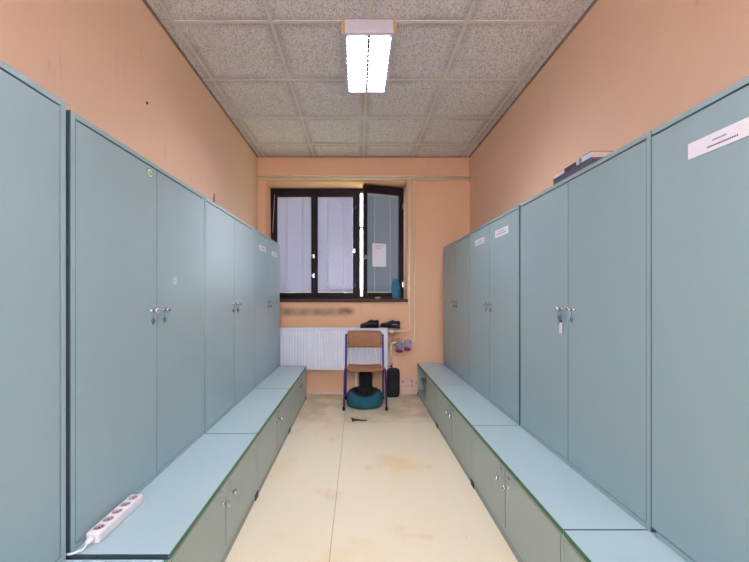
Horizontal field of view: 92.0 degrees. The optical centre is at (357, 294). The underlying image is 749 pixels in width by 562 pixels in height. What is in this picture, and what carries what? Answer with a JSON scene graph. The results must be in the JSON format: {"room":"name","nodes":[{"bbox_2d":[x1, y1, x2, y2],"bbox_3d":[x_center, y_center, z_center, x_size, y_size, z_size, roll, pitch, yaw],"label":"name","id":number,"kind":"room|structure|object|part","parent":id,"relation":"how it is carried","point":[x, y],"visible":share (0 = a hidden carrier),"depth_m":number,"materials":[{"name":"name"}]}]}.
{"room":"locker room","nodes":[
{"label":"locker room","id":0,"kind":"room"},
{"bbox_2d":[0,0,257,229],"bbox_3d":[-1.280,-0.238,1.395,0.120,2.884,5.990,0,0,0],"label":"wall","id":1,"kind":"structure","parent":0,"point":[104,59],"depth_m":1.98,"materials":[{"name":"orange paint"}]},
{"bbox_2d":[0,60,65,561],"bbox_3d":[-1.041,0.111,0.625,0.342,1.414,0.989,0,0,0],"label":"upper cabinet","id":2,"kind":"object","parent":1,"relation":"attached to","point":[32,118],"visible":1,"depth_m":1.00,"materials":[{"name":"blue laminate"}]},
{"bbox_2d":[66,110,204,552],"bbox_3d":[-1.041,0.117,1.635,0.342,1.402,0.993,0,0,0],"label":"upper cabinet","id":3,"kind":"object","parent":1,"relation":"attached to","point":[135,231],"visible":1,"depth_m":1.39,"materials":[{"name":"blue laminate"}]},
{"bbox_3d":[-0.914,0.118,1.391,0.018,1.356,0.465,0,0,0],"label":"door","id":4,"kind":"part","parent":3,"relation":"part of","materials":[{"name":"blue laminate"}]},
{"bbox_3d":[-0.887,0.068,1.578,0.035,0.028,0.028,0,0,0],"label":"knob","id":5,"kind":"part","parent":3,"relation":"part of","materials":[{"name":"silver metal"}]},
{"bbox_3d":[-0.887,0.068,1.672,0.035,0.028,0.028,0,0,0],"label":"knob","id":6,"kind":"part","parent":3,"relation":"part of","materials":[{"name":"silver metal"}]},
{"bbox_3d":[-0.914,0.118,1.869,0.018,1.356,0.484,0,0,0],"label":"door","id":7,"kind":"part","parent":3,"relation":"part of","materials":[{"name":"blue laminate"}]},
{"bbox_2d":[142,0,257,157],"bbox_3d":[-1.214,-1.671,1.395,0.012,0.015,5.989,0,0,0],"label":"trim","id":8,"kind":"structure","parent":1,"relation":"attached to","point":[144,1],"depth_m":2.62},
{"bbox_2d":[205,197,253,432],"bbox_3d":[-1.041,0.117,2.647,0.342,1.401,1.019,0,0,0],"label":"upper cabinet","id":9,"kind":"object","parent":1,"relation":"attached to","point":[229,241],"visible":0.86,"depth_m":2.50,"materials":[{"name":"blue laminate"}]},
{"bbox_3d":[-0.914,0.118,2.401,0.018,1.355,0.488,0,0,0],"label":"door","id":10,"kind":"part","parent":9,"relation":"part of","materials":[{"name":"blue laminate"}]},
{"bbox_3d":[-0.914,0.118,2.892,0.018,1.355,0.488,0,0,0],"label":"door","id":11,"kind":"part","parent":9,"relation":"part of","materials":[{"name":"blue laminate"}]},
{"bbox_2d":[254,228,279,387],"bbox_3d":[-1.041,0.117,3.666,0.342,1.402,1.009,0,0,0],"label":"upper cabinet","id":12,"kind":"object","parent":1,"relation":"attached to","point":[266,250],"visible":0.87,"depth_m":3.57,"materials":[{"name":"blue laminate"}]},
{"bbox_3d":[-0.914,0.118,3.422,0.018,1.356,0.482,0,0,0],"label":"door","id":13,"kind":"part","parent":12,"relation":"part of","materials":[{"name":"blue laminate"}]},
{"bbox_3d":[-0.904,-0.440,3.425,0.003,0.045,0.230,0,0,0],"label":"name plate","id":14,"kind":"part","parent":12,"relation":"part of","materials":[{"name":"white paper"}]},
{"bbox_3d":[-0.914,0.118,3.909,0.018,1.356,0.482,0,0,0],"label":"door","id":15,"kind":"part","parent":12,"relation":"part of","materials":[{"name":"blue laminate"}]},
{"bbox_2d":[258,157,468,393],"bbox_3d":[0.068,-0.238,4.600,2.815,2.884,0.420,0,0,0],"label":"wall","id":16,"kind":"structure","parent":0,"point":[442,206],"depth_m":4.39,"materials":[{"name":"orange paint"}]},
{"bbox_2d":[280,327,393,386],"bbox_3d":[-0.314,0.797,4.299,1.472,0.813,0.100,0,0,0],"label":"radiator","id":17,"kind":"object","parent":16,"relation":"attached to","point":[315,348],"visible":0.78,"depth_m":4.25,"materials":[{"name":"metal"}]},
{"bbox_2d":[280,327,387,328],"bbox_3d":[-0.350,0.396,4.299,1.399,0.010,0.100,0,0,0],"label":"grille","id":18,"kind":"object","parent":17,"relation":"attached to","point":[280,327],"depth_m":4.25,"materials":[{"name":"metal"}]},
{"bbox_3d":[-0.350,0.636,4.257,1.399,0.490,0.008,0,0,0],"label":"panel","id":19,"kind":"part","parent":17,"relation":"part of","materials":[{"name":"metal"}]},
{"bbox_2d":[360,319,378,327],"bbox_3d":[0.137,0.339,4.298,0.230,0.103,0.093,0,0,0],"label":"shoe","id":20,"kind":"object","parent":17,"relation":"on","point":[371,323],"visible":1,"depth_m":4.27,"materials":[{"name":"black leather"}]},
{"bbox_2d":[380,320,399,328],"bbox_3d":[0.383,0.347,4.295,0.238,0.104,0.093,0,0,4],"label":"shoe","id":21,"kind":"object","parent":17,"relation":"on","point":[390,324],"visible":1,"depth_m":4.27,"materials":[{"name":"black leather"}]},
{"bbox_2d":[271,184,403,298],"bbox_3d":[-0.268,-0.664,4.608,1.720,1.429,0.377,0,0,0],"label":"window","id":22,"kind":"structure","parent":16,"relation":"in","point":[314,193],"depth_m":4.66,"materials":[{"name":"brown paint"}]},
{"bbox_2d":[277,197,310,292],"bbox_3d":[-0.825,-0.648,4.685,0.439,1.235,0.020,0,0,0],"label":"blind","id":23,"kind":"object","parent":22,"relation":"attached to","point":[294,213],"visible":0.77,"depth_m":4.68,"materials":[{"name":"grey fabric"}]},
{"bbox_3d":[-0.825,-1.258,4.685,0.439,0.015,0.020,0,0,0],"label":"head rail","id":24,"kind":"part","parent":23,"relation":"part of","materials":[{"name":"white metal"}]},
{"bbox_3d":[-0.825,-0.037,4.686,0.439,0.013,0.019,0,0,0],"label":"rail","id":25,"kind":"part","parent":23,"relation":"part of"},
{"bbox_3d":[-0.827,-0.659,4.683,0.527,1.359,0.050,0,0,0],"label":"sash","id":26,"kind":"part","parent":22,"relation":"part of","materials":[{"name":"brown paint"}]},
{"bbox_2d":[318,197,352,292],"bbox_3d":[-0.294,-0.648,4.685,0.452,1.235,0.020,0,0,0],"label":"blind","id":27,"kind":"object","parent":22,"relation":"attached to","point":[335,214],"visible":1,"depth_m":4.68,"materials":[{"name":"grey fabric"}]},
{"bbox_3d":[-0.294,-1.258,4.685,0.452,0.015,0.020,0,0,0],"label":"head rail","id":28,"kind":"part","parent":27,"relation":"part of","materials":[{"name":"white metal"}]},
{"bbox_3d":[-0.294,-0.037,4.686,0.452,0.013,0.019,0,0,0],"label":"rail","id":29,"kind":"part","parent":27,"relation":"part of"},
{"bbox_3d":[-0.296,-0.659,4.683,0.529,1.359,0.050,0,0,0],"label":"sash","id":30,"kind":"part","parent":22,"relation":"part of","materials":[{"name":"brown paint"}]},
{"bbox_2d":[372,243,385,266],"bbox_3d":[0.268,-0.500,4.534,0.186,0.290,0.002,0,0,-17],"label":"paper notice","id":31,"kind":"object","parent":22,"relation":"attached to","point":[378,250],"visible":1,"depth_m":4.53,"materials":[{"name":"white paper"}]},
{"bbox_2d":[367,193,398,292],"bbox_3d":[0.314,-0.648,4.566,0.426,1.235,0.021,0,0,-17],"label":"blind","id":32,"kind":"object","parent":22,"relation":"attached to","point":[382,210],"visible":0.9,"depth_m":4.57,"materials":[{"name":"grey fabric"}]},
{"bbox_3d":[0.314,-0.037,4.566,0.426,0.013,0.019,0,0,-17],"label":"rail","id":33,"kind":"part","parent":32,"relation":"part of","materials":[{"name":"white metal"}]},
{"bbox_3d":[0.314,-1.258,4.566,0.426,0.015,0.020,0,0,-17],"label":"head rail","id":34,"kind":"part","parent":32,"relation":"part of","materials":[{"name":"white metal"}]},
{"bbox_3d":[0.315,-0.675,4.564,0.523,1.391,0.050,0,0,-17],"label":"sash","id":35,"kind":"part","parent":22,"relation":"part of","materials":[{"name":"brown paint"}]},
{"bbox_2d":[280,299,407,301],"bbox_3d":[-0.267,0.067,4.575,1.742,0.039,0.430,0,0,0],"label":"window sill","id":36,"kind":"structure","parent":16,"relation":"attached to","point":[281,300],"depth_m":4.36,"materials":[{"name":"paint"}]},
{"bbox_2d":[391,279,400,298],"bbox_3d":[0.472,-0.072,4.452,0.118,0.245,0.087,0,0,0],"label":"bottle","id":37,"kind":"object","parent":36,"relation":"on","point":[396,294],"visible":0.96,"depth_m":4.42,"materials":[{"name":"teal plastic"}]},
{"bbox_2d":[306,392,384,393],"bbox_3d":[-0.410,1.193,4.383,1.620,0.022,0.014,0,0,0],"label":"baseboard","id":38,"kind":"structure","parent":16,"relation":"attached to","point":[306,392],"depth_m":4.38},
{"bbox_2d":[259,156,467,156],"bbox_3d":[0.068,-1.675,4.381,2.529,0.007,0.018,0,0,0],"label":"trim","id":39,"kind":"structure","parent":16,"relation":"attached to","point":[259,156],"depth_m":4.37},
{"bbox_2d":[257,178,470,179],"bbox_3d":[0.068,-1.402,4.365,2.573,0.030,0.050,0,0,0],"label":"pipe","id":40,"kind":"object","parent":16,"relation":"attached to","point":[257,178],"visible":1,"depth_m":4.34,"materials":[{"name":"orange metal"}]},
{"bbox_2d":[257,175,470,177],"bbox_3d":[0.068,-1.432,4.364,2.573,0.032,0.051,0,0,0],"label":"pipe","id":41,"kind":"object","parent":16,"relation":"attached to","point":[283,176],"visible":1,"depth_m":4.34,"materials":[{"name":"orange metal"}]},
{"bbox_2d":[393,180,409,331],"bbox_3d":[0.520,-0.471,4.365,0.223,1.836,0.049,0,0,0],"label":"pipe","id":42,"kind":"object","parent":16,"relation":"attached to","point":[408,329],"visible":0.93,"depth_m":4.35,"materials":[{"name":"beige metal"}]},
{"bbox_2d":[390,180,415,362],"bbox_3d":[0.542,-0.286,4.353,0.311,2.205,0.049,0,0,-5],"label":"pipe","id":43,"kind":"object","parent":16,"relation":"attached to","point":[414,180],"visible":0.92,"depth_m":4.34,"materials":[{"name":"metal"}]},
{"bbox_2d":[395,341,403,352],"bbox_3d":[0.489,0.621,4.301,0.104,0.134,0.065,0,0,24],"label":"shoe","id":44,"kind":"object","parent":43,"relation":"attached to","point":[399,348],"visible":1,"depth_m":4.28,"materials":[{"name":"grey plastic"}]},
{"bbox_2d":[404,339,411,350],"bbox_3d":[0.596,0.594,4.307,0.104,0.134,0.087,0,0,38],"label":"shoe","id":45,"kind":"object","parent":43,"relation":"attached to","point":[407,343],"visible":1,"depth_m":4.28,"materials":[{"name":"grey fabric"}]},
{"bbox_2d":[146,0,593,156],"bbox_3d":[0.068,-1.727,1.545,2.815,0.106,6.530,0,0,0],"label":"ceiling","id":46,"kind":"structure","parent":0,"point":[275,67],"depth_m":2.63,"materials":[{"name":"tile"}]},
{"bbox_2d":[341,19,396,92],"bbox_3d":[0.067,-1.631,2.517,0.339,0.086,0.660,0,0,0],"label":"ceiling lamp","id":47,"kind":"object","parent":46,"relation":"attached to","point":[368,44],"visible":1,"depth_m":2.42,"materials":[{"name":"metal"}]},
{"bbox_2d":[225,394,517,561],"bbox_3d":[0.068,1.254,1.545,2.815,0.100,6.530,0,0,0],"label":"floor","id":48,"kind":"structure","parent":0,"point":[388,486],"depth_m":2.16,"materials":[{"name":"beige plastic"}]},
{"bbox_2d":[63,560,165,561],"bbox_3d":[-0.887,1.012,0.625,0.649,0.385,0.989,0,0,0],"label":"base cabinet","id":49,"kind":"object","parent":48,"relation":"on","point":[64,560],"visible":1,"depth_m":1.11,"materials":[{"name":"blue laminate"}]},
{"bbox_2d":[65,434,256,561],"bbox_3d":[-0.887,0.992,1.619,0.649,0.425,1.028,0,0,0],"label":"base cabinet","id":50,"kind":"object","parent":48,"relation":"on","point":[196,509],"depth_m":1.46,"materials":[{"name":"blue laminate"}]},
{"bbox_2d":[92,523,105,530],"bbox_3d":[-0.873,0.782,1.216,0.039,0.002,0.039,0,0,38],"label":"socket","id":51,"kind":"object","parent":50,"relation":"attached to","point":[100,526],"depth_m":1.21,"materials":[{"name":"plastic"}]},
{"bbox_3d":[-0.880,0.799,1.268,0.097,0.040,0.312,0,0,14],"label":"power strip","id":52,"kind":"part","parent":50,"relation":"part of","materials":[{"name":"white plastic"}]},
{"bbox_2d":[102,515,114,522],"bbox_3d":[-0.872,0.782,1.260,0.039,0.002,0.039,0,0,-37],"label":"socket","id":53,"kind":"object","parent":50,"relation":"attached to","point":[109,518],"depth_m":1.26,"materials":[{"name":"plastic"}]},
{"bbox_2d":[111,508,122,514],"bbox_3d":[-0.871,0.782,1.305,0.039,0.002,0.039,0,0,38],"label":"socket","id":54,"kind":"object","parent":50,"relation":"attached to","point":[117,511],"depth_m":1.30,"materials":[{"name":"plastic"}]},
{"bbox_2d":[119,501,130,506],"bbox_3d":[-0.870,0.782,1.349,0.039,0.002,0.039,0,0,-37],"label":"socket","id":55,"kind":"object","parent":50,"relation":"attached to","point":[125,503],"depth_m":1.35,"materials":[{"name":"plastic"}]},
{"bbox_2d":[127,494,138,499],"bbox_3d":[-0.869,0.782,1.394,0.039,0.002,0.039,0,0,23],"label":"socket","id":56,"kind":"object","parent":50,"relation":"attached to","point":[134,496],"depth_m":1.39,"materials":[{"name":"plastic"}]},
{"bbox_3d":[-0.607,0.995,1.397,0.018,0.291,0.472,0,0,0],"label":"door","id":57,"kind":"part","parent":50,"relation":"part of","materials":[{"name":"green laminate"}]},
{"bbox_3d":[-0.623,0.842,1.637,0.050,0.010,0.957,0,0,0],"label":"rail","id":58,"kind":"part","parent":50,"relation":"part of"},
{"bbox_3d":[-0.581,0.919,1.589,0.035,0.028,0.028,0,0,0],"label":"knob","id":59,"kind":"part","parent":50,"relation":"part of","materials":[{"name":"silver metal"}]},
{"bbox_3d":[-0.581,0.919,1.685,0.035,0.028,0.028,0,0,0],"label":"knob","id":60,"kind":"part","parent":50,"relation":"part of","materials":[{"name":"silver metal"}]},
{"bbox_3d":[-0.607,0.995,1.876,0.018,0.291,0.472,0,0,0],"label":"door","id":61,"kind":"part","parent":50,"relation":"part of","materials":[{"name":"green laminate"}]},
{"bbox_2d":[205,389,289,497],"bbox_3d":[-0.887,1.012,2.647,0.649,0.385,1.019,0,0,0],"label":"base cabinet","id":62,"kind":"object","parent":48,"relation":"on","point":[265,413],"visible":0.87,"depth_m":2.50,"materials":[{"name":"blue laminate"}]},
{"bbox_2d":[205,389,288,433],"bbox_3d":[-0.905,0.828,2.647,0.614,0.018,1.016,0,0,0],"label":"countertop","id":63,"kind":"structure","parent":62,"relation":"on","point":[251,413],"depth_m":2.49,"materials":[{"name":"laminate"}]},
{"bbox_3d":[-0.607,0.995,2.401,0.018,0.291,0.486,0,0,0],"label":"door","id":64,"kind":"part","parent":62,"relation":"part of","materials":[{"name":"green laminate"}]},
{"bbox_3d":[-0.607,0.995,2.892,0.018,0.291,0.486,0,0,0],"label":"door","id":65,"kind":"part","parent":62,"relation":"part of","materials":[{"name":"green laminate"}]},
{"bbox_2d":[254,366,305,429],"bbox_3d":[-0.887,1.012,3.666,0.649,0.385,1.009,0,0,0],"label":"base cabinet","id":66,"kind":"object","parent":48,"relation":"on","point":[293,378],"visible":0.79,"depth_m":3.57,"materials":[{"name":"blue laminate"}]},
{"bbox_2d":[254,366,305,388],"bbox_3d":[-0.905,0.828,3.666,0.614,0.018,1.006,0,0,0],"label":"countertop","id":67,"kind":"structure","parent":66,"relation":"on","point":[283,377],"depth_m":3.54,"materials":[{"name":"laminate"}]},
{"bbox_3d":[-0.607,0.995,3.422,0.018,0.291,0.480,0,0,0],"label":"door","id":68,"kind":"part","parent":66,"relation":"part of","materials":[{"name":"green laminate"}]},
{"bbox_3d":[-0.607,0.995,3.909,0.018,0.291,0.480,0,0,0],"label":"door","id":69,"kind":"part","parent":66,"relation":"part of","materials":[{"name":"green laminate"}]},
{"bbox_2d":[351,417,366,421],"bbox_3d":[0.009,1.202,3.487,0.151,0.003,0.125,0,0,0],"label":"scrap","id":70,"kind":"object","parent":48,"relation":"on","point":[353,419],"visible":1,"depth_m":3.47,"materials":[{"name":"black metal"}]},
{"bbox_2d":[346,386,382,408],"bbox_3d":[0.074,1.110,3.928,0.402,0.184,0.342,0,0,0],"label":"pet bed","id":71,"kind":"object","parent":48,"relation":"on","point":[360,397],"visible":1,"depth_m":3.83,"materials":[{"name":"teal fabric"}]},
{"bbox_2d":[359,372,372,386],"bbox_3d":[0.090,1.026,4.185,0.161,0.356,0.078,0,0,0],"label":"bag","id":72,"kind":"object","parent":71,"relation":"on","point":[365,378],"visible":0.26,"depth_m":4.15,"materials":[{"name":"fabric"}]},
{"bbox_2d":[342,331,387,410],"bbox_3d":[0.075,0.807,3.965,0.474,0.794,0.430,0,0,0],"label":"chair","id":73,"kind":"object","parent":48,"relation":"on","point":[352,338],"visible":0.96,"depth_m":4.13,"materials":[{"name":"brown wood"}]},
{"bbox_3d":[-0.136,0.985,3.933,0.025,0.400,0.355,0,0,3],"label":"leg","id":74,"kind":"part","parent":73,"relation":"part of","materials":[{"name":"purple metal"}]},
{"bbox_3d":[-0.138,0.815,4.145,0.021,0.741,0.059,0,0,0],"label":"leg","id":75,"kind":"part","parent":73,"relation":"part of","materials":[{"name":"purple metal"}]},
{"bbox_3d":[0.075,0.505,4.138,0.394,0.190,0.037,0,0,0],"label":"backrest","id":76,"kind":"part","parent":73,"relation":"part of","materials":[{"name":"brown wood"}]},
{"bbox_3d":[0.075,0.787,3.940,0.388,0.026,0.350,0,0,0],"label":"seat","id":77,"kind":"part","parent":73,"relation":"part of","materials":[{"name":"brown wood"}]},
{"bbox_3d":[0.288,0.815,4.145,0.021,0.741,0.059,0,0,0],"label":"leg","id":78,"kind":"part","parent":73,"relation":"part of","materials":[{"name":"purple metal"}]},
{"bbox_3d":[0.286,0.985,3.933,0.025,0.400,0.355,0,0,-3],"label":"leg","id":79,"kind":"part","parent":73,"relation":"part of","materials":[{"name":"purple metal"}]},
{"bbox_2d":[387,367,399,396],"bbox_3d":[0.411,1.030,4.284,0.168,0.349,0.110,0,0,0],"label":"bag","id":80,"kind":"object","parent":48,"relation":"on","point":[393,374],"visible":0.94,"depth_m":4.24,"materials":[{"name":"fabric"}]},
{"bbox_2d":[417,363,467,426],"bbox_3d":[1.032,1.012,3.828,0.631,0.385,1.075,0,0,0],"label":"base cabinet","id":81,"kind":"object","parent":48,"relation":"on","point":[429,375],"visible":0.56,"depth_m":3.72,"materials":[{"name":"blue laminate"}]},
{"bbox_2d":[420,378,425,386],"bbox_3d":[1.044,1.011,4.092,0.590,0.016,0.509,0,0,0],"label":"shelf","id":82,"kind":"object","parent":81,"relation":"attached to","point":[423,380],"depth_m":4.23,"materials":[{"name":"laminate"}]},
{"bbox_3d":[0.728,0.995,3.568,0.018,0.291,0.514,0,0,0],"label":"door","id":83,"kind":"part","parent":81,"relation":"part of","materials":[{"name":"green laminate"}]},
{"bbox_2d":[418,363,467,384],"bbox_3d":[1.033,0.828,3.828,0.628,0.018,1.072,0,0,0],"label":"countertop","id":84,"kind":"structure","parent":81,"relation":"on","point":[439,373],"depth_m":3.72,"materials":[{"name":"laminate"}]},
{"bbox_2d":[437,385,517,484],"bbox_3d":[1.016,1.012,2.779,0.663,0.385,1.014,0,0,0],"label":"base cabinet","id":85,"kind":"object","parent":48,"relation":"on","point":[459,407],"visible":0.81,"depth_m":2.65,"materials":[{"name":"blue laminate"}]},
{"bbox_3d":[0.728,0.995,3.023,0.018,0.291,0.483,0,0,0],"label":"door","id":86,"kind":"part","parent":85,"relation":"part of","materials":[{"name":"green laminate"}]},
{"bbox_3d":[0.744,0.842,2.779,0.050,0.010,0.978,0,0,0],"label":"rail","id":87,"kind":"part","parent":85,"relation":"part of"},
{"bbox_3d":[0.728,0.995,2.534,0.018,0.291,0.483,0,0,0],"label":"door","id":88,"kind":"part","parent":85,"relation":"part of","materials":[{"name":"green laminate"}]},
{"bbox_2d":[437,385,517,425],"bbox_3d":[1.033,0.828,2.779,0.628,0.018,1.011,0,0,0],"label":"countertop","id":89,"kind":"structure","parent":85,"relation":"on","point":[474,407],"depth_m":2.65,"materials":[{"name":"laminate"}]},
{"bbox_2d":[472,425,646,561],"bbox_3d":[1.016,1.012,1.765,0.663,0.385,1.006,0,0,0],"label":"base cabinet","id":90,"kind":"object","parent":48,"relation":"on","point":[530,494],"visible":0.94,"depth_m":1.62,"materials":[{"name":"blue laminate"}]},
{"bbox_3d":[0.728,0.995,2.007,0.018,0.291,0.479,0,0,0],"label":"door","id":91,"kind":"part","parent":90,"relation":"part of","materials":[{"name":"green laminate"}]},
{"bbox_3d":[0.702,0.919,1.813,0.035,0.028,0.028,0,0,0],"label":"knob","id":92,"kind":"part","parent":90,"relation":"part of","materials":[{"name":"silver metal"}]},
{"bbox_3d":[0.702,0.919,1.717,0.035,0.028,0.028,0,0,0],"label":"knob","id":93,"kind":"part","parent":90,"relation":"part of","materials":[{"name":"silver metal"}]},
{"bbox_3d":[0.744,0.842,1.765,0.050,0.010,0.970,0,0,0],"label":"rail","id":94,"kind":"part","parent":90,"relation":"part of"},
{"bbox_3d":[0.728,0.995,1.522,0.018,0.291,0.479,0,0,0],"label":"door","id":95,"kind":"part","parent":90,"relation":"part of","materials":[{"name":"green laminate"}]},
{"bbox_2d":[564,530,686,561],"bbox_3d":[1.016,1.012,0.758,0.663,0.385,1.000,0,0,0],"label":"base cabinet","id":96,"kind":"object","parent":48,"relation":"on","point":[579,545],"visible":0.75,"depth_m":1.18,"materials":[{"name":"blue laminate"}]},
{"bbox_3d":[0.728,0.995,0.999,0.018,0.291,0.476,0,0,0],"label":"door","id":97,"kind":"part","parent":96,"relation":"part of","materials":[{"name":"green laminate"}]},
{"bbox_3d":[0.744,0.842,0.758,0.050,0.010,0.964,0,0,0],"label":"rail","id":98,"kind":"part","parent":96,"relation":"part of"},
{"bbox_2d":[469,0,748,231],"bbox_3d":[1.415,-0.238,1.395,0.120,2.884,5.990,0,0,0],"label":"wall","id":99,"kind":"structure","parent":0,"point":[628,68],"depth_m":1.96,"materials":[{"name":"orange paint"}]},
{"bbox_2d":[444,234,468,384],"bbox_3d":[1.160,0.129,3.766,0.374,1.378,0.968,0,0,0],"label":"upper cabinet","id":100,"kind":"object","parent":99,"relation":"attached to","point":[456,254],"visible":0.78,"depth_m":3.66,"materials":[{"name":"blue laminate"}]},
{"bbox_3d":[1.017,0.130,3.976,0.018,1.332,0.508,0,0,0],"label":"door","id":101,"kind":"part","parent":100,"relation":"part of","materials":[{"name":"blue laminate"}]},
{"bbox_3d":[1.017,0.130,3.510,0.018,1.332,0.416,0,0,0],"label":"door","id":102,"kind":"part","parent":100,"relation":"part of","materials":[{"name":"blue laminate"}]},
{"bbox_2d":[469,205,519,425],"bbox_3d":[1.160,0.126,2.769,0.374,1.384,1.014,0,0,0],"label":"upper cabinet","id":103,"kind":"object","parent":99,"relation":"attached to","point":[494,246],"visible":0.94,"depth_m":2.61,"materials":[{"name":"blue laminate"}]},
{"bbox_3d":[1.007,-0.442,2.990,0.003,0.049,0.220,0,0,0],"label":"name plate","id":104,"kind":"part","parent":103,"relation":"part of","materials":[{"name":"white paper"}]},
{"bbox_3d":[1.017,0.127,3.014,0.018,1.338,0.485,0,0,0],"label":"door","id":105,"kind":"part","parent":103,"relation":"part of","materials":[{"name":"blue laminate"}]},
{"bbox_3d":[1.007,-0.443,2.535,0.003,0.051,0.230,0,0,0],"label":"name plate","id":106,"kind":"part","parent":103,"relation":"part of","materials":[{"name":"white paper"}]},
{"bbox_3d":[1.017,0.127,2.525,0.018,1.338,0.485,0,0,0],"label":"door","id":107,"kind":"part","parent":103,"relation":"part of","materials":[{"name":"blue laminate"}]},
{"bbox_2d":[469,0,597,157],"bbox_3d":[1.349,-1.671,1.395,0.012,0.015,5.989,0,0,0],"label":"trim","id":108,"kind":"structure","parent":99,"relation":"attached to","point":[592,4],"depth_m":2.62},
{"bbox_2d":[520,131,655,531],"bbox_3d":[1.160,0.126,1.742,0.374,1.384,0.996,0,0,0],"label":"upper cabinet","id":109,"kind":"object","parent":99,"relation":"attached to","point":[586,238],"visible":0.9,"depth_m":1.55,"materials":[{"name":"blue laminate"}]},
{"bbox_3d":[1.017,0.127,1.978,0.018,1.338,0.485,0,0,0],"label":"door","id":110,"kind":"part","parent":109,"relation":"part of","materials":[{"name":"blue laminate"}]},
{"bbox_3d":[0.991,0.068,1.780,0.035,0.028,0.028,0,0,0],"label":"knob","id":111,"kind":"part","parent":109,"relation":"part of","materials":[{"name":"silver metal"}]},
{"bbox_2d":[557,311,561,332],"bbox_3d":[0.997,0.133,1.784,0.011,0.111,0.032,0,0,0],"label":"key","id":112,"kind":"object","parent":109,"relation":"hanging from","point":[560,321],"visible":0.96,"depth_m":1.78,"materials":[{"name":"white metal"}]},
{"bbox_3d":[0.991,0.068,1.686,0.035,0.028,0.028,0,0,0],"label":"knob","id":113,"kind":"part","parent":109,"relation":"part of","materials":[{"name":"silver metal"}]},
{"bbox_2d":[553,157,602,184],"bbox_3d":[1.137,-0.587,1.740,0.229,0.040,0.312,0,0,0],"label":"cardboard box","id":114,"kind":"object","parent":109,"relation":"on","point":[589,161],"visible":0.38,"depth_m":1.69,"materials":[{"name":"cardboard"}]},
{"bbox_2d":[564,162,575,172],"bbox_3d":[1.118,-0.618,1.750,0.180,0.022,0.100,0,0,0],"label":"booklet","id":115,"kind":"object","parent":114,"relation":"on","point":[571,166],"visible":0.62,"depth_m":1.75,"materials":[{"name":"paper"}]},
{"bbox_2d":[576,151,613,165],"bbox_3d":[1.130,-0.620,1.641,0.213,0.026,0.108,0,0,0],"label":"game box","id":116,"kind":"object","parent":114,"relation":"on","point":[591,153],"visible":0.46,"depth_m":1.59,"materials":[{"name":"white cardboard"}]},
{"bbox_3d":[1.017,0.127,1.498,0.018,1.338,0.467,0,0,0],"label":"door","id":117,"kind":"part","parent":109,"relation":"part of","materials":[{"name":"blue laminate"}]},
{"bbox_2d":[652,76,748,561],"bbox_3d":[1.160,0.126,0.743,0.374,1.384,0.995,0,0,0],"label":"upper cabinet","id":118,"kind":"object","parent":99,"relation":"attached to","point":[700,156],"visible":1,"depth_m":1.05,"materials":[{"name":"blue laminate"}]},
{"bbox_3d":[1.007,-0.435,0.983,0.003,0.048,0.235,0,0,0],"label":"name plate","id":119,"kind":"part","parent":118,"relation":"part of","materials":[{"name":"white paper"}]}
]}

